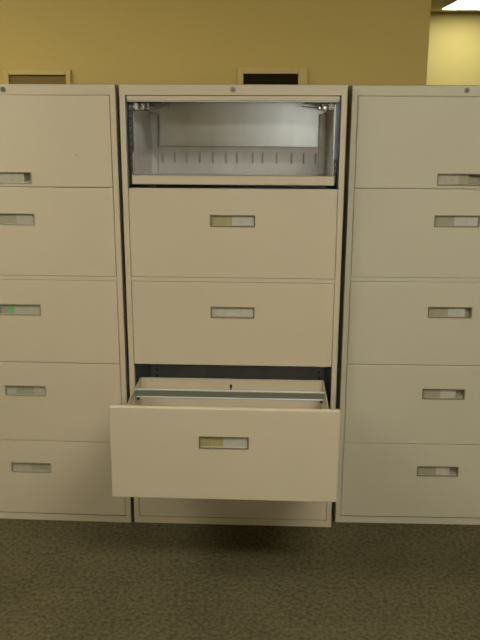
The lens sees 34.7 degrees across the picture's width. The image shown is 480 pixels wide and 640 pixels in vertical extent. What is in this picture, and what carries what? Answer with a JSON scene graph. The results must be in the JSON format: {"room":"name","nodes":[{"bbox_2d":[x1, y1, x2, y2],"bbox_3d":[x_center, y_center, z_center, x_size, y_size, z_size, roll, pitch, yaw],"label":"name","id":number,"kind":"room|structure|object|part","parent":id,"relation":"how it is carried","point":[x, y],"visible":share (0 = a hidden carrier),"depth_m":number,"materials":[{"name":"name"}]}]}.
{"room":"back office","nodes":[
{"label":"back office","id":0,"kind":"room"},
{"bbox_2d":[0,0,431,85],"bbox_3d":[-1.328,-0.631,3.218,4.140,2.610,0.130,0,15,0],"label":"wall","id":1,"kind":"structure","parent":0,"point":[339,42],"depth_m":3.02,"materials":[{"name":"yellow paint"}]},
{"bbox_2d":[2,69,71,83],"bbox_3d":[-0.807,-0.848,3.083,0.270,0.302,0.016,0,15,0],"label":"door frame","id":2,"kind":"structure","parent":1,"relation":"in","point":[10,76],"depth_m":3.06,"materials":[{"name":"beige"}]},
{"bbox_2d":[237,67,307,84],"bbox_3d":[0.127,-0.849,3.082,0.280,0.312,0.016,0,15,0],"label":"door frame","id":3,"kind":"structure","parent":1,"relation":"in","point":[246,75],"depth_m":3.05,"materials":[{"name":"beige"}]},
{"bbox_2d":[0,507,479,639],"bbox_3d":[0.247,1.027,2.205,7.500,0.050,14.600,0,15,0],"label":"floor","id":4,"kind":"structure","parent":0,"point":[60,579],"depth_m":2.60,"materials":[{"name":"brown carpet"}]},
{"bbox_2d":[0,84,133,522],"bbox_3d":[-0.787,-0.065,3.008,0.762,1.630,0.462,1,15,3],"label":"file cabinet","id":5,"kind":"object","parent":4,"relation":"on","point":[64,358],"visible":0.94,"depth_m":2.77,"materials":[{"name":"metal"}]},
{"bbox_3d":[-0.797,-0.495,2.667,0.157,0.042,0.022,1,15,3],"label":"handle","id":6,"kind":"part","parent":5,"relation":"part of","materials":[{"name":"beige metal"}]},
{"bbox_3d":[-0.797,-0.357,2.704,0.157,0.042,0.022,1,15,3],"label":"handle","id":7,"kind":"part","parent":5,"relation":"part of","materials":[{"name":"beige metal"}]},
{"bbox_3d":[-0.798,-0.041,2.790,0.157,0.042,0.022,1,15,3],"label":"handle","id":8,"kind":"part","parent":5,"relation":"part of","materials":[{"name":"beige metal"}]},
{"bbox_3d":[-0.799,0.261,2.871,0.157,0.042,0.022,1,15,3],"label":"handle","id":9,"kind":"part","parent":5,"relation":"part of","materials":[{"name":"beige metal"}]},
{"bbox_3d":[-0.800,0.562,2.953,0.157,0.042,0.022,1,15,3],"label":"handle","id":10,"kind":"part","parent":5,"relation":"part of","materials":[{"name":"beige metal"}]},
{"bbox_3d":[-0.797,-0.611,2.629,0.719,0.304,0.006,1,15,3],"label":"flip door","id":11,"kind":"part","parent":5,"relation":"part of","materials":[{"name":"metal"}]},
{"bbox_3d":[-0.798,-0.311,2.710,0.719,0.311,0.006,1,15,3],"label":"drawer","id":12,"kind":"part","parent":5,"relation":"part of","materials":[{"name":"metal"}]},
{"bbox_3d":[-0.799,0.004,2.795,0.719,0.309,0.006,1,15,3],"label":"drawer","id":13,"kind":"part","parent":5,"relation":"part of","materials":[{"name":"metal"}]},
{"bbox_3d":[-0.800,0.306,2.877,0.719,0.310,0.006,1,15,3],"label":"drawer","id":14,"kind":"part","parent":5,"relation":"part of","materials":[{"name":"metal"}]},
{"bbox_3d":[-0.801,0.605,2.958,0.719,0.304,0.006,1,15,3],"label":"drawer","id":15,"kind":"part","parent":5,"relation":"part of","materials":[{"name":"metal"}]},
{"bbox_2d":[109,84,347,526],"bbox_3d":[-0.027,0.004,2.766,0.762,1.630,0.897,1,15,2],"label":"file cabinet","id":16,"kind":"object","parent":4,"relation":"on","point":[233,194],"visible":1,"depth_m":2.71,"materials":[{"name":"metal"}]},
{"bbox_3d":[-0.343,-0.646,2.825,0.028,0.239,0.384,1,15,2],"label":"plate","id":17,"kind":"part","parent":16,"relation":"part of","materials":[{"name":"metal"}]},
{"bbox_3d":[-0.050,0.382,2.416,0.157,0.042,0.022,1,15,2],"label":"handle","id":18,"kind":"part","parent":16,"relation":"part of","materials":[{"name":"brown metal"}]},
{"bbox_3d":[-0.050,0.423,2.428,0.719,0.310,0.020,1,15,2],"label":"drawer","id":19,"kind":"part","parent":16,"relation":"part of","materials":[{"name":"metal"}]},
{"bbox_3d":[-0.037,0.264,2.705,0.666,0.034,0.009,1,15,2],"label":"hanging rail","id":20,"kind":"part","parent":16,"relation":"part of","materials":[{"name":"silver metal"}]},
{"bbox_3d":[-0.029,0.616,2.925,0.719,0.304,0.006,1,15,2],"label":"drawer","id":21,"kind":"part","parent":16,"relation":"part of","materials":[{"name":"metal"}]},
{"bbox_3d":[-0.026,-0.029,2.757,0.157,0.042,0.022,1,15,2],"label":"handle","id":22,"kind":"part","parent":16,"relation":"part of","materials":[{"name":"brown metal"}]},
{"bbox_3d":[-0.025,-0.346,2.671,0.157,0.042,0.022,1,15,2],"label":"handle","id":23,"kind":"part","parent":16,"relation":"part of","materials":[{"name":"brown metal"}]},
{"bbox_2d":[132,174,333,185],"bbox_3d":[-0.025,-0.482,2.643,0.694,0.032,0.026,1,15,2],"label":"shelf","id":24,"kind":"object","parent":16,"relation":"attached to","point":[136,178],"depth_m":2.63,"materials":[{"name":"metal"}]},
{"bbox_3d":[-0.027,0.016,2.763,0.719,0.309,0.006,1,15,2],"label":"drawer","id":25,"kind":"part","parent":16,"relation":"part of","materials":[{"name":"metal"}]},
{"bbox_2d":[133,146,333,175],"bbox_3d":[-0.016,-0.575,2.827,0.690,0.106,0.402,1,15,2],"label":"shelf","id":26,"kind":"object","parent":16,"relation":"in","point":[147,160],"depth_m":3.01,"materials":[{"name":"metal"}]},
{"bbox_3d":[-0.018,-0.776,2.706,0.712,0.020,0.302,1,15,2],"label":"flip door","id":27,"kind":"part","parent":16,"relation":"part of","materials":[{"name":"metal"}]},
{"bbox_3d":[-0.026,-0.299,2.677,0.719,0.309,0.006,1,15,2],"label":"drawer","id":28,"kind":"part","parent":16,"relation":"part of","materials":[{"name":"metal"}]},
{"bbox_3d":[0.311,-0.637,2.799,0.028,0.239,0.384,1,15,2],"label":"plate","id":29,"kind":"part","parent":16,"relation":"part of","materials":[{"name":"metal"}]},
{"bbox_2d":[332,85,479,524],"bbox_3d":[0.761,-0.053,2.986,0.762,1.630,0.462,1,15,2],"label":"file cabinet","id":30,"kind":"object","parent":4,"relation":"on","point":[408,388],"visible":0.97,"depth_m":2.76,"materials":[{"name":"metal"}]},
{"bbox_3d":[0.752,0.616,2.936,0.719,0.304,0.006,1,15,2],"label":"drawer","id":31,"kind":"part","parent":30,"relation":"part of","materials":[{"name":"metal"}]},
{"bbox_3d":[0.753,0.317,2.855,0.719,0.310,0.006,1,15,2],"label":"drawer","id":32,"kind":"part","parent":30,"relation":"part of","materials":[{"name":"metal"}]},
{"bbox_3d":[0.754,0.016,2.773,0.719,0.309,0.006,1,15,2],"label":"drawer","id":33,"kind":"part","parent":30,"relation":"part of","materials":[{"name":"metal"}]},
{"bbox_3d":[0.755,-0.300,2.687,0.719,0.311,0.006,1,15,2],"label":"drawer","id":34,"kind":"part","parent":30,"relation":"part of","materials":[{"name":"metal"}]},
{"bbox_3d":[0.756,-0.600,2.606,0.719,0.304,0.006,1,15,2],"label":"flip door","id":35,"kind":"part","parent":30,"relation":"part of","materials":[{"name":"metal"}]},
{"bbox_3d":[0.752,0.573,2.931,0.157,0.042,0.022,1,15,2],"label":"handle","id":36,"kind":"part","parent":30,"relation":"part of","materials":[{"name":"brown metal"}]},
{"bbox_3d":[0.753,0.272,2.849,0.157,0.042,0.022,1,15,2],"label":"handle","id":37,"kind":"part","parent":30,"relation":"part of","materials":[{"name":"brown metal"}]},
{"bbox_3d":[0.754,-0.029,2.767,0.157,0.042,0.022,1,15,2],"label":"handle","id":38,"kind":"part","parent":30,"relation":"part of","materials":[{"name":"brown metal"}]},
{"bbox_3d":[0.755,-0.346,2.682,0.157,0.042,0.022,1,15,2],"label":"handle","id":39,"kind":"part","parent":30,"relation":"part of","materials":[{"name":"brown metal"}]},
{"bbox_3d":[0.756,-0.484,2.644,0.157,0.042,0.022,1,15,2],"label":"handle","id":40,"kind":"part","parent":30,"relation":"part of","materials":[{"name":"brown metal"}]},
{"bbox_2d":[426,12,479,84],"bbox_3d":[0.257,-2.154,8.855,7.300,2.610,0.100,0,15,0],"label":"wall","id":41,"kind":"structure","parent":0,"point":[454,37],"depth_m":8.57,"materials":[{"name":"yellow paint"}]},
{"bbox_2d":[431,0,479,11],"bbox_3d":[0.255,-1.540,1.509,7.500,0.050,14.600,0,15,0],"label":"ceiling","id":42,"kind":"structure","parent":0,"point":[436,5],"depth_m":8.05,"materials":[{"name":"tile"}]},
{"bbox_2d":[439,0,479,9],"bbox_3d":[2.425,-3.149,7.588,0.610,0.012,1.220,0,15,0],"label":"recessed light","id":43,"kind":"object","parent":42,"relation":"in","point":[457,4],"visible":1,"depth_m":7.88,"materials":[{"name":"white plastic"}]}
]}

